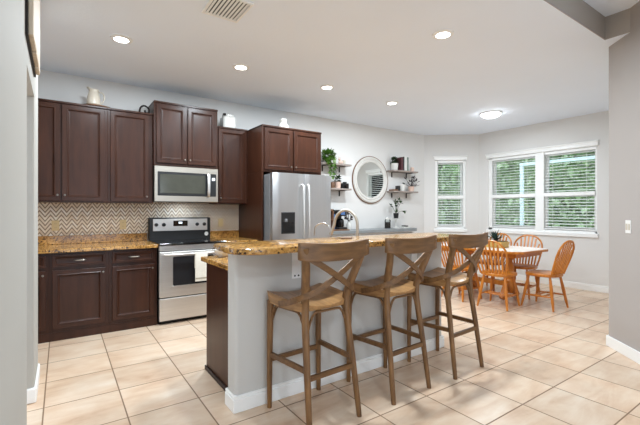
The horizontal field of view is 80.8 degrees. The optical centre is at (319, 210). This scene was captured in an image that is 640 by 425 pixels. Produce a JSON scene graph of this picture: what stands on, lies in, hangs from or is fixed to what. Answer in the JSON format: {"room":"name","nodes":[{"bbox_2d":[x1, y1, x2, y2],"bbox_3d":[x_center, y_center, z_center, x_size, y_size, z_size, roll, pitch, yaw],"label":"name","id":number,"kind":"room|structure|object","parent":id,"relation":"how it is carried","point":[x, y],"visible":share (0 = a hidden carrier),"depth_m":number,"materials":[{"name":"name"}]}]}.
{"room":"kitchen","nodes":[
{"label":"kitchen","id":0,"kind":"room"},
{"bbox_2d":[0,0,37,424],"bbox_3d":[-1.540,-0.140,1.860,0.130,2.860,2.510,0,0,-35],"label":"wall","id":1,"kind":"structure","parent":0,"point":[18,83],"depth_m":1.52,"materials":[{"name":"paint"}]},
{"bbox_2d":[25,0,39,76],"bbox_3d":[-1.667,-1.198,2.191,0.033,0.625,0.740,0,0,-35],"label":"wall art","id":2,"kind":"object","parent":1,"relation":"attached to","point":[32,7],"visible":1,"depth_m":2.04,"materials":[{"name":"metal"}]},
{"bbox_2d":[27,363,39,403],"bbox_3d":[-2.109,1.240,2.699,0.140,0.100,0.506,0,0,-35],"label":"baseboard","id":3,"kind":"structure","parent":1,"relation":"attached to","point":[32,393],"depth_m":2.52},
{"bbox_2d":[38,70,423,240],"bbox_3d":[-0.737,-0.140,5.889,7.060,2.860,0.160,0,0,-35],"label":"wall","id":4,"kind":"structure","parent":0,"point":[351,142],"depth_m":5.45,"materials":[{"name":"paint"}]},
{"bbox_2d":[52,220,58,230],"bbox_3d":[-2.984,0.165,4.241,0.072,0.116,0.009,0,0,-35],"label":"wall outlet","id":5,"kind":"object","parent":4,"relation":"attached to","point":[55,224],"visible":1,"depth_m":4.24,"materials":[{"name":"plastic"}]},
{"bbox_2d":[38,98,107,202],"bbox_3d":[-2.825,-0.632,4.134,0.830,1.075,0.367,0,0,-35],"label":"upper cabinet","id":6,"kind":"object","parent":4,"relation":"attached to","point":[72,137],"visible":0.84,"depth_m":4.06,"materials":[{"name":"brown wood"}]},
{"bbox_2d":[86,104,109,107],"bbox_3d":[-2.567,-1.179,4.315,0.324,0.016,0.322,0,0,-35],"label":"round tray","id":7,"kind":"object","parent":6,"relation":"on","point":[86,104],"visible":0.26,"depth_m":4.19,"materials":[{"name":"brown wood"}]},
{"bbox_2d":[86,87,104,104],"bbox_3d":[-2.535,-1.284,4.232,0.163,0.191,0.140,0,0,2],"label":"pitcher","id":8,"kind":"object","parent":7,"relation":"on","point":[93,97],"visible":0.95,"depth_m":4.19,"materials":[{"name":"beige ceramic"}]},
{"bbox_2d":[120,220,125,228],"bbox_3d":[-2.423,0.165,4.627,0.072,0.116,0.009,0,0,-35],"label":"wall outlet","id":9,"kind":"object","parent":4,"relation":"attached to","point":[122,222],"visible":1,"depth_m":4.62,"materials":[{"name":"plastic"}]},
{"bbox_2d":[107,108,152,203],"bbox_3d":[-2.287,-0.632,4.503,0.475,1.075,0.367,0,0,-35],"label":"upper cabinet","id":10,"kind":"object","parent":4,"relation":"attached to","point":[129,133],"visible":0.95,"depth_m":4.37,"materials":[{"name":"brown wood"}]},
{"bbox_2d":[139,105,149,112],"bbox_3d":[-2.150,-1.233,4.590,0.140,0.125,0.050,0,0,-35],"label":"scroll","id":11,"kind":"object","parent":10,"relation":"on","point":[141,106],"visible":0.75,"depth_m":4.59},
{"bbox_2d":[149,100,217,168],"bbox_3d":[-1.755,-0.936,4.839,0.777,0.772,0.417,0,0,-35],"label":"upper cabinet","id":12,"kind":"object","parent":4,"relation":"attached to","point":[183,135],"visible":0.94,"depth_m":4.66,"materials":[{"name":"brown wood"}]},
{"bbox_2d":[153,165,217,202],"bbox_3d":[-1.743,-0.328,4.823,0.774,0.432,0.446,0,0,-35],"label":"microwave","id":13,"kind":"object","parent":12,"relation":"attached to","point":[173,184],"visible":0.95,"depth_m":4.66,"materials":[{"name":"silver metal"}]},
{"bbox_2d":[218,219,222,226],"bbox_3d":[-1.406,0.165,5.326,0.072,0.116,0.009,0,0,-35],"label":"wall outlet","id":14,"kind":"object","parent":4,"relation":"attached to","point":[220,221],"visible":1,"depth_m":5.32,"materials":[{"name":"plastic"}]},
{"bbox_2d":[209,126,247,203],"bbox_3d":[-1.264,-0.610,5.207,0.438,1.030,0.367,0,0,-35],"label":"upper cabinet","id":15,"kind":"object","parent":4,"relation":"attached to","point":[231,142],"visible":0.91,"depth_m":5.08,"materials":[{"name":"brown wood"}]},
{"bbox_2d":[220,113,235,127],"bbox_3d":[-1.270,-1.225,5.177,0.185,0.200,0.180,0,0,-35],"label":"canister","id":16,"kind":"object","parent":15,"relation":"on","point":[227,120],"visible":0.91,"depth_m":5.11,"materials":[{"name":"white ceramic"}]},
{"bbox_2d":[321,162,351,171],"bbox_3d":[0.241,-0.733,6.355,0.600,0.125,0.199,0,0,-35],"label":"wall shelf","id":17,"kind":"object","parent":4,"relation":"attached to","point":[322,163],"visible":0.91,"depth_m":6.34,"materials":[{"name":"wood"}]},
{"bbox_2d":[321,148,337,178],"bbox_3d":[0.148,-0.781,6.228,0.281,0.553,0.285,0,0,-35],"label":"trailing plant","id":18,"kind":"object","parent":17,"relation":"on","point":[328,158],"visible":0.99,"depth_m":6.17,"materials":[{"name":"green plant"}]},
{"bbox_2d":[331,188,351,195],"bbox_3d":[0.241,-0.320,6.355,0.600,0.125,0.199,0,0,-35],"label":"wall shelf","id":19,"kind":"object","parent":4,"relation":"attached to","point":[336,189],"visible":0.47,"depth_m":6.35,"materials":[{"name":"wood"}]},
{"bbox_2d":[334,175,340,187],"bbox_3d":[0.305,-0.505,6.391,0.143,0.245,0.159,0,0,4],"label":"potted plant","id":20,"kind":"object","parent":19,"relation":"on","point":[338,182],"visible":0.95,"depth_m":6.35,"materials":[{"name":"green plant"}]},
{"bbox_2d":[341,182,348,188],"bbox_3d":[0.435,-0.441,6.461,0.140,0.118,0.106,0,0,-35],"label":"ornament","id":21,"kind":"object","parent":19,"relation":"on","point":[344,184],"visible":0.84,"depth_m":6.43,"materials":[{"name":"black plastic"}]},
{"bbox_2d":[352,156,387,203],"bbox_3d":[0.936,-0.572,6.933,0.874,0.874,0.035,0,0,-35],"label":"wall mirror","id":22,"kind":"object","parent":4,"relation":"attached to","point":[369,175],"visible":1,"depth_m":6.92,"materials":[{"name":"white wood"}]},
{"bbox_2d":[387,170,417,177],"bbox_3d":[1.605,-0.713,7.293,0.670,0.125,0.199,0,0,-35],"label":"wall shelf","id":23,"kind":"object","parent":4,"relation":"attached to","point":[391,171],"visible":0.96,"depth_m":7.25,"materials":[{"name":"wood"}]},
{"bbox_2d":[390,156,398,169],"bbox_3d":[1.408,-0.915,7.143,0.195,0.279,0.175,0,0,-35],"label":"potted plant","id":24,"kind":"object","parent":23,"relation":"on","point":[394,165],"visible":1,"depth_m":7.11,"materials":[{"name":"green plant"}]},
{"bbox_2d":[396,157,402,169],"bbox_3d":[1.524,-0.901,7.226,0.050,0.252,0.160,0,0,-35],"label":"book","id":25,"kind":"object","parent":23,"relation":"on","point":[400,159],"visible":0.64,"depth_m":7.17,"materials":[{"name":"red paper"}]},
{"bbox_2d":[404,156,406,170],"bbox_3d":[1.605,-0.911,7.281,0.075,0.272,0.160,0,0,-35],"label":"book","id":26,"kind":"object","parent":23,"relation":"on","point":[405,157],"visible":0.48,"depth_m":7.21,"materials":[{"name":"white paper"}]},
{"bbox_2d":[387,191,417,197],"bbox_3d":[1.605,-0.320,7.293,0.670,0.125,0.199,0,0,-35],"label":"wall shelf","id":27,"kind":"object","parent":4,"relation":"attached to","point":[391,192],"visible":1,"depth_m":7.20,"materials":[{"name":"wood"}]},
{"bbox_2d":[399,184,404,190],"bbox_3d":[1.572,-0.446,7.259,0.155,0.128,0.112,0,0,-35],"label":"mug","id":28,"kind":"object","parent":27,"relation":"on","point":[402,186],"visible":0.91,"depth_m":7.22,"materials":[{"name":"white ceramic"}]},
{"bbox_2d":[402,176,419,190],"bbox_3d":[1.805,-0.559,7.394,0.503,0.352,0.160,0,0,-27],"label":"potted plant","id":29,"kind":"object","parent":27,"relation":"on","point":[411,187],"visible":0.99,"depth_m":7.38,"materials":[{"name":"green plant"}]},
{"bbox_2d":[27,274,639,424],"bbox_3d":[0.122,1.340,3.088,10.700,0.100,5.750,0,0,-35],"label":"floor","id":30,"kind":"structure","parent":0,"point":[542,366],"depth_m":2.90,"materials":[{"name":"tile"}]},
{"bbox_2d":[38,253,48,343],"bbox_3d":[-3.114,0.852,3.742,0.690,0.876,0.684,0,0,-35],"label":"base cabinet","id":31,"kind":"object","parent":30,"relation":"on","point":[43,259],"visible":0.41,"depth_m":3.66,"materials":[{"name":"brown wood"}]},
{"bbox_2d":[38,233,157,253],"bbox_3d":[-2.707,0.345,4.024,1.691,0.135,0.679,0,0,-35],"label":"countertop","id":32,"kind":"structure","parent":31,"relation":"on","point":[95,242],"depth_m":4.22,"materials":[{"name":"brown stone"}]},
{"bbox_2d":[49,250,108,341],"bbox_3d":[-2.618,0.852,4.084,0.515,0.876,0.684,0,0,-35],"label":"base cabinet","id":33,"kind":"object","parent":30,"relation":"on","point":[78,281],"visible":0.96,"depth_m":3.83,"materials":[{"name":"brown wood"}]},
{"bbox_2d":[109,248,156,331],"bbox_3d":[-2.208,0.852,4.365,0.478,0.876,0.684,0,0,-35],"label":"base cabinet","id":34,"kind":"object","parent":30,"relation":"on","point":[132,272],"visible":0.93,"depth_m":4.11,"materials":[{"name":"brown wood"}]},
{"bbox_2d":[148,217,225,323],"bbox_3d":[-1.656,0.688,4.683,0.774,1.205,0.726,0,0,-35],"label":"range","id":35,"kind":"object","parent":30,"relation":"on","point":[179,297],"visible":0.82,"depth_m":4.41,"materials":[{"name":"silver metal"}]},
{"bbox_2d":[149,238,225,245],"bbox_3d":[-1.648,0.379,4.671,0.774,0.022,0.595,0,0,-35],"label":"cooktop","id":36,"kind":"object","parent":35,"relation":"in","point":[160,241],"depth_m":4.54,"materials":[{"name":"black glass"}]},
{"bbox_2d":[194,251,207,281],"bbox_3d":[-1.399,0.650,4.425,0.145,0.340,0.040,0,0,-35],"label":"dish towel","id":37,"kind":"object","parent":35,"relation":"hanging from","point":[200,267],"visible":0.9,"depth_m":4.40,"materials":[{"name":"fabric"}]},
{"bbox_2d":[205,263,227,390],"bbox_3d":[0.056,0.852,3.379,1.998,0.876,0.645,0,0,-35],"label":"base cabinet","id":38,"kind":"object","parent":30,"relation":"on","point":[217,278],"visible":0.19,"depth_m":2.85,"materials":[{"name":"brown wood"}]},
{"bbox_2d":[201,255,227,269],"bbox_3d":[0.046,0.395,3.392,2.030,0.037,0.682,0,0,-35],"label":"countertop","id":39,"kind":"structure","parent":38,"relation":"on","point":[221,262],"depth_m":2.87,"materials":[{"name":"brown stone"}]},
{"bbox_2d":[214,249,227,256],"bbox_3d":[-0.802,0.345,3.090,0.136,0.060,0.136,0,0,-35],"label":"bowl","id":40,"kind":"object","parent":39,"relation":"on","point":[218,253],"visible":0.7,"depth_m":3.04,"materials":[{"name":"white ceramic"}]},
{"bbox_2d":[314,222,330,237],"bbox_3d":[0.027,0.242,3.541,0.190,0.267,0.036,0,0,19],"label":"tap","id":41,"kind":"object","parent":39,"relation":"on","point":[322,222],"visible":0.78,"depth_m":3.54,"materials":[{"name":"silver metal"}]},
{"bbox_2d":[329,209,358,235],"bbox_3d":[0.259,0.175,3.759,0.385,0.400,0.066,0,0,26],"label":"kitchen faucet","id":42,"kind":"object","parent":39,"relation":"on","point":[342,210],"visible":0.72,"depth_m":3.74,"materials":[{"name":"silver metal"}]},
{"bbox_2d":[239,124,321,240],"bbox_3d":[-0.571,0.085,5.410,0.930,2.410,0.817,0,0,-35],"label":"tall cabinet","id":43,"kind":"object","parent":30,"relation":"on","point":[270,148],"visible":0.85,"depth_m":5.06,"materials":[{"name":"brown wood"}]},
{"bbox_2d":[278,119,288,127],"bbox_3d":[-0.513,-1.200,5.255,0.160,0.160,0.158,0,0,-35],"label":"vase","id":44,"kind":"object","parent":43,"relation":"on","point":[283,122],"visible":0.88,"depth_m":5.21,"materials":[{"name":"ceramic"}]},
{"bbox_2d":[263,172,330,240],"bbox_3d":[-0.455,0.403,5.279,0.898,1.775,0.985,0,0,-35],"label":"refrigerator","id":45,"kind":"object","parent":30,"relation":"on","point":[294,204],"visible":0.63,"depth_m":4.86,"materials":[{"name":"silver metal"}]},
{"bbox_2d":[267,239,368,424],"bbox_3d":[-0.027,0.735,2.407,0.536,1.115,0.516,0,0,-38],"label":"bar stool","id":46,"kind":"object","parent":30,"relation":"on","point":[319,296],"visible":1,"depth_m":2.31,"materials":[{"name":"brown wood"}]},
{"bbox_2d":[331,231,412,236],"bbox_3d":[0.863,0.835,6.686,2.000,0.911,0.330,0,0,-35],"label":"base cabinet","id":47,"kind":"object","parent":30,"relation":"on","point":[407,232],"visible":0.09,"depth_m":6.54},
{"bbox_2d":[333,227,416,234],"bbox_3d":[0.909,0.350,6.690,2.160,0.056,0.395,0,0,-35],"label":"countertop","id":48,"kind":"structure","parent":47,"relation":"on","point":[370,230],"depth_m":6.54,"materials":[{"name":"stone"}]},
{"bbox_2d":[334,229,349,230],"bbox_3d":[0.229,0.311,6.214,0.420,0.020,0.320,0,0,-35],"label":"serving tray","id":49,"kind":"object","parent":48,"relation":"on","point":[334,229],"visible":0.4,"depth_m":6.13,"materials":[{"name":"brown wood"}]},
{"bbox_2d":[331,209,333,227],"bbox_3d":[0.117,0.136,6.161,0.115,0.330,0.220,0,0,-35],"label":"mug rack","id":50,"kind":"object","parent":49,"relation":"on","point":[332,210],"visible":0.16,"depth_m":6.10,"materials":[{"name":"brown wood"}]},
{"bbox_2d":[334,210,346,228],"bbox_3d":[0.287,0.141,6.266,0.235,0.320,0.260,0,0,-35],"label":"coffee maker","id":51,"kind":"object","parent":49,"relation":"on","point":[339,222],"visible":0.61,"depth_m":6.19,"materials":[{"name":"black plastic"}]},
{"bbox_2d":[344,212,352,229],"bbox_3d":[0.497,0.165,6.409,0.190,0.313,0.192,0,0,-35],"label":"flower vase","id":52,"kind":"object","parent":48,"relation":"on","point":[348,225],"visible":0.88,"depth_m":6.38,"materials":[{"name":"white ceramic"}]},
{"bbox_2d":[385,217,390,227],"bbox_3d":[1.253,0.215,6.966,0.110,0.212,0.108,0,0,-35],"label":"jar","id":53,"kind":"object","parent":48,"relation":"on","point":[387,224],"visible":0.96,"depth_m":6.92,"materials":[{"name":"clear glass"}]},
{"bbox_2d":[392,218,399,227],"bbox_3d":[1.439,0.231,7.119,0.150,0.182,0.148,0,0,-35],"label":"tiered stand","id":54,"kind":"object","parent":48,"relation":"on","point":[392,218],"visible":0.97,"depth_m":7.11,"materials":[{"name":"white ceramic"}]},
{"bbox_2d":[389,197,405,217],"bbox_3d":[1.475,-0.063,7.106,0.376,0.403,0.173,0,0,-35],"label":"potted plant","id":55,"kind":"object","parent":54,"relation":"on","point":[396,214],"visible":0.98,"depth_m":7.09,"materials":[{"name":"green plant"}]},
{"bbox_2d":[346,235,436,404],"bbox_3d":[0.522,0.735,2.784,0.536,1.115,0.516,0,0,-38],"label":"bar stool","id":56,"kind":"object","parent":30,"relation":"on","point":[386,286],"visible":0.95,"depth_m":2.65,"materials":[{"name":"brown wood"}]},
{"bbox_2d":[407,232,487,379],"bbox_3d":[1.069,0.735,3.160,0.536,1.115,0.516,0,0,-38],"label":"bar stool","id":57,"kind":"object","parent":30,"relation":"on","point":[446,277],"visible":0.91,"depth_m":3.04,"materials":[{"name":"brown wood"}]},
{"bbox_2d":[441,242,481,301],"bbox_3d":[2.053,0.832,5.567,0.541,0.921,0.439,0,0,-31],"label":"dining chair","id":58,"kind":"object","parent":30,"relation":"on","point":[461,289],"visible":0.31,"depth_m":5.51,"materials":[{"name":"brown wood"}]},
{"bbox_2d":[474,233,511,290],"bbox_3d":[2.854,0.832,6.233,0.541,0.921,0.439,0,0,-33],"label":"dining chair","id":59,"kind":"object","parent":30,"relation":"on","point":[510,242],"visible":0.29,"depth_m":6.20,"materials":[{"name":"brown wood"}]},
{"bbox_2d":[441,243,547,299],"bbox_3d":[2.594,0.914,5.819,0.890,0.730,1.450,0,0,-35],"label":"dining table","id":60,"kind":"object","parent":30,"relation":"on","point":[512,251],"visible":0.4,"depth_m":5.47,"materials":[{"name":"brown wood"}]},
{"bbox_2d":[486,230,508,247],"bbox_3d":[2.670,0.407,5.726,0.300,0.284,0.340,0,0,-35],"label":"table plant","id":61,"kind":"object","parent":60,"relation":"on","point":[494,236],"visible":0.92,"depth_m":5.64,"materials":[{"name":"green plant"}]},
{"bbox_2d":[474,239,519,310],"bbox_3d":[2.388,0.832,5.080,0.541,0.921,0.439,0,0,-43],"label":"dining chair","id":62,"kind":"object","parent":30,"relation":"on","point":[491,272],"visible":0.85,"depth_m":4.98,"materials":[{"name":"brown wood"}]},
{"bbox_2d":[504,234,542,299],"bbox_3d":[3.120,0.832,5.793,0.541,0.921,0.439,0,0,-41],"label":"dining chair","id":63,"kind":"object","parent":30,"relation":"on","point":[517,265],"visible":0.64,"depth_m":5.81,"materials":[{"name":"brown wood"}]},
{"bbox_2d":[521,240,574,311],"bbox_3d":[3.063,0.832,5.039,0.439,0.921,0.541,0,0,-34],"label":"dining chair","id":64,"kind":"object","parent":30,"relation":"on","point":[559,268],"visible":1,"depth_m":4.95,"materials":[{"name":"brown wood"}]},
{"bbox_3d":[-1.178,0.852,5.074,0.440,0.876,0.684,0,0,-35],"label":"base cabinet","id":65,"kind":"object","parent":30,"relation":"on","visible":0},
{"bbox_2d":[210,230,257,242],"bbox_3d":[-1.180,0.345,5.074,0.443,0.135,0.679,0,0,-35],"label":"countertop","id":66,"kind":"structure","parent":65,"relation":"on","point":[229,236],"depth_m":5.27,"materials":[{"name":"brown stone"}]},
{"bbox_2d":[228,242,440,394],"bbox_3d":[0.271,0.774,3.045,2.073,1.032,0.140,0,0,-35],"label":"wall","id":67,"kind":"structure","parent":0,"point":[250,277],"depth_m":2.63,"materials":[{"name":"paint"}]},
{"bbox_2d":[292,252,300,278],"bbox_3d":[-0.105,0.367,2.564,0.072,0.216,0.224,0,0,-35],"label":"wall outlet","id":68,"kind":"object","parent":67,"relation":"attached to","point":[296,264],"visible":0.54,"depth_m":2.65,"materials":[{"name":"plastic"}]},
{"bbox_2d":[225,335,443,413],"bbox_3d":[0.274,1.236,3.041,2.101,0.108,0.159,0,0,-35],"label":"baseboard","id":69,"kind":"structure","parent":67,"relation":"attached to","point":[246,401],"depth_m":2.64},
{"bbox_2d":[213,233,460,254],"bbox_3d":[0.325,0.238,2.973,2.275,0.037,0.530,0,0,-35],"label":"countertop","id":70,"kind":"structure","parent":67,"relation":"on","point":[272,246],"depth_m":2.63,"materials":[{"name":"brown stone"}]},
{"bbox_2d":[411,253,416,261],"bbox_3d":[0.899,0.367,3.255,0.072,0.216,0.224,0,0,-35],"label":"power outlet","id":71,"kind":"object","parent":67,"relation":"attached to","point":[413,256],"visible":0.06,"depth_m":3.33,"materials":[{"name":"plastic"}]},
{"bbox_2d":[40,0,629,134],"bbox_3d":[1.290,-1.685,1.433,10.750,0.230,9.900,0,0,-35],"label":"ceiling","id":72,"kind":"structure","parent":0,"point":[530,62],"depth_m":3.82,"materials":[{"name":"white paint"}]},
{"bbox_2d":[110,34,132,43],"bbox_3d":[-1.810,-1.564,3.428,0.184,0.012,0.184,0,0,-35],"label":"recessed light","id":73,"kind":"object","parent":72,"relation":"in","point":[119,38],"visible":1,"depth_m":3.41,"materials":[{"name":"white"}]},
{"bbox_2d":[114,37,128,42],"bbox_3d":[-1.810,-1.565,3.428,0.123,0.008,0.123,0,0,-35],"label":"diffuser","id":74,"kind":"object","parent":73,"relation":"attached to","point":[117,39],"depth_m":3.42,"materials":[{"name":"white plastic"}]},
{"bbox_2d":[201,0,253,22],"bbox_3d":[-0.714,-1.563,2.895,0.295,0.014,0.340,0,0,-35],"label":"ceiling vent","id":75,"kind":"object","parent":72,"relation":"in","point":[230,10],"visible":1,"depth_m":2.91,"materials":[{"name":"beige plastic"}]},
{"bbox_2d":[232,64,249,69],"bbox_3d":[-0.861,-1.564,4.093,0.184,0.012,0.184,0,0,-35],"label":"recessed light","id":76,"kind":"object","parent":72,"relation":"in","point":[235,66],"visible":1,"depth_m":4.07,"materials":[{"name":"white plastic"}]},
{"bbox_2d":[235,66,245,69],"bbox_3d":[-0.861,-1.565,4.093,0.123,0.008,0.123,0,0,-35],"label":"diffuser","id":77,"kind":"object","parent":76,"relation":"attached to","point":[236,67],"depth_m":4.09,"materials":[{"name":"white plastic"}]},
{"bbox_2d":[320,85,333,89],"bbox_3d":[0.089,-1.564,4.758,0.184,0.012,0.184,0,0,-35],"label":"recessed light","id":78,"kind":"object","parent":72,"relation":"in","point":[325,87],"visible":1,"depth_m":4.75,"materials":[{"name":"white"}]},
{"bbox_2d":[386,101,397,104],"bbox_3d":[1.043,-1.564,5.451,0.184,0.012,0.184,0,0,-35],"label":"recessed light","id":79,"kind":"object","parent":72,"relation":"in","point":[388,102],"visible":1,"depth_m":5.42,"materials":[{"name":"white plastic"}]},
{"bbox_2d":[432,29,453,38],"bbox_3d":[1.092,-1.564,3.336,0.184,0.012,0.184,0,0,-35],"label":"recessed light","id":80,"kind":"object","parent":72,"relation":"in","point":[444,33],"visible":1,"depth_m":3.32,"materials":[{"name":"white"}]},
{"bbox_2d":[436,32,449,37],"bbox_3d":[1.092,-1.565,3.336,0.123,0.008,0.123,0,0,-35],"label":"diffuser","id":81,"kind":"object","parent":80,"relation":"attached to","point":[438,34],"depth_m":3.33,"materials":[{"name":"white plastic"}]},
{"bbox_2d":[480,111,501,117],"bbox_3d":[2.742,-1.532,6.037,0.320,0.074,0.320,0,0,-35],"label":"dome light","id":82,"kind":"object","parent":72,"relation":"attached to","point":[488,114],"visible":1,"depth_m":5.95,"materials":[{"name":"white"}]},
{"bbox_2d":[424,134,478,267],"bbox_3d":[2.742,-0.140,7.823,1.151,2.860,0.150,0,0,5],"label":"wall","id":83,"kind":"structure","parent":0,"point":[434,145],"depth_m":7.74,"materials":[{"name":"paint"}]},
{"bbox_2d":[433,156,467,231],"bbox_3d":[2.686,-0.351,7.800,0.685,1.562,0.185,0,0,5],"label":"window","id":84,"kind":"structure","parent":83,"relation":"in","point":[461,196],"depth_m":7.76,"materials":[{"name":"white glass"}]},
{"bbox_2d":[437,160,462,226],"bbox_3d":[2.693,-0.361,7.788,0.512,1.363,0.051,0,0,5],"label":"window blind","id":85,"kind":"object","parent":84,"relation":"attached to","point":[452,161],"visible":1,"depth_m":7.78,"materials":[{"name":"white plastic"}]},
{"bbox_2d":[479,111,608,286],"bbox_3d":[4.205,-0.140,6.460,0.150,2.860,3.120,0,0,-35],"label":"wall","id":86,"kind":"structure","parent":0,"point":[589,263],"depth_m":6.33,"materials":[{"name":"paint"}]},
{"bbox_2d":[485,140,598,237],"bbox_3d":[3.934,-0.351,6.805,0.185,1.562,1.935,0,0,-35],"label":"window","id":87,"kind":"structure","parent":86,"relation":"in","point":[541,162],"depth_m":6.71,"materials":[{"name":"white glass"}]},
{"bbox_2d":[492,153,534,228],"bbox_3d":[3.680,-0.361,7.155,0.051,1.363,0.832,0,0,-35],"label":"window blind","id":88,"kind":"object","parent":87,"relation":"attached to","point":[526,155],"visible":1,"depth_m":7.13,"materials":[{"name":"white plastic"}]},
{"bbox_2d":[545,146,596,230],"bbox_3d":[4.227,-0.361,6.360,0.051,1.363,0.792,0,0,-35],"label":"window blind","id":89,"kind":"object","parent":87,"relation":"attached to","point":[567,151],"visible":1,"depth_m":6.33,"materials":[{"name":"white plastic"}]},
{"bbox_2d":[479,269,608,293],"bbox_3d":[4.131,1.238,6.422,0.014,0.105,3.100,0,0,-35],"label":"baseboard","id":90,"kind":"structure","parent":86,"relation":"attached to","point":[603,289],"depth_m":6.31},
{"bbox_2d":[583,0,639,16],"bbox_3d":[1.142,-1.830,-1.117,7.615,0.100,5.865,0,0,-35],"label":"ceiling","id":91,"kind":"structure","parent":0,"point":[606,8],"depth_m":3.26,"materials":[{"name":"white paint"}]},
{"bbox_2d":[609,1,639,351],"bbox_3d":[2.745,-0.245,2.926,0.192,3.070,1.660,0,0,10],"label":"wall","id":92,"kind":"structure","parent":0,"point":[624,54],"depth_m":3.36,"materials":[{"name":"paint"}]},
{"bbox_2d":[544,0,629,39],"bbox_3d":[1.142,-1.675,-1.117,7.615,0.209,5.864,0,0,-35],"label":"ceiling beam","id":93,"kind":"structure","parent":92,"relation":"attached to","point":[616,24],"depth_m":3.31,"materials":[{"name":"paint"}]},
{"bbox_2d":[606,335,639,363],"bbox_3d":[2.650,1.240,2.867,0.014,0.100,1.513,0,0,8],"label":"baseboard","id":94,"kind":"structure","parent":92,"relation":"attached to","point":[620,347],"depth_m":3.36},
{"bbox_2d":[625,220,630,233],"bbox_3d":[2.720,0.140,3.320,0.010,0.116,0.072,0,0,8],"label":"light switch","id":95,"kind":"object","parent":92,"relation":"attached to","point":[627,222],"visible":1,"depth_m":3.31,"materials":[{"name":"white plastic"}]},
{"label":"outside","id":96,"kind":"structure","parent":0,"visible":0},
{"bbox_3d":[14.289,1.615,18.930,35.000,0.150,45.000,0,0,-35],"label":"lawn","id":97,"kind":"structure","parent":96,"visible":0},
{"bbox_2d":[438,165,452,175],"bbox_3d":[4.866,-1.759,16.353,2.030,6.601,1.940,0,0,-3],"label":"tree","id":98,"kind":"object","parent":97,"relation":"on","point":[439,168],"visible":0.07,"depth_m":16.00,"materials":[{"name":"green plant"}]},
{"bbox_2d":[441,162,502,178],"bbox_3d":[5.530,-1.562,14.331,2.853,6.213,2.530,0,0,-35],"label":"tree","id":99,"kind":"object","parent":97,"relation":"on","point":[454,168],"visible":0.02,"depth_m":14.18,"materials":[{"name":"green plant"}]},
{"bbox_2d":[438,152,594,226],"bbox_3d":[9.458,-1.783,15.005,3.447,7.400,27.198,0,0,-34],"label":"hedge","id":100,"kind":"object","parent":97,"relation":"on","point":[579,166],"visible":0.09,"depth_m":15.23,"materials":[{"name":"green plant"}]},
{"bbox_2d":[516,153,586,185],"bbox_3d":[6.949,-1.586,11.834,2.870,6.258,2.518,0,0,34],"label":"tree","id":101,"kind":"object","parent":97,"relation":"on","point":[555,166],"visible":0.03,"depth_m":11.42,"materials":[{"name":"green plant"}]},
{"bbox_2d":[520,156,594,224],"bbox_3d":[6.022,0.180,7.832,0.080,2.720,3.680,0,0,-35],"label":"frame","id":102,"kind":"object","parent":97,"relation":"on","point":[586,157],"visible":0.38,"depth_m":9.27,"materials":[{"name":"white metal"}]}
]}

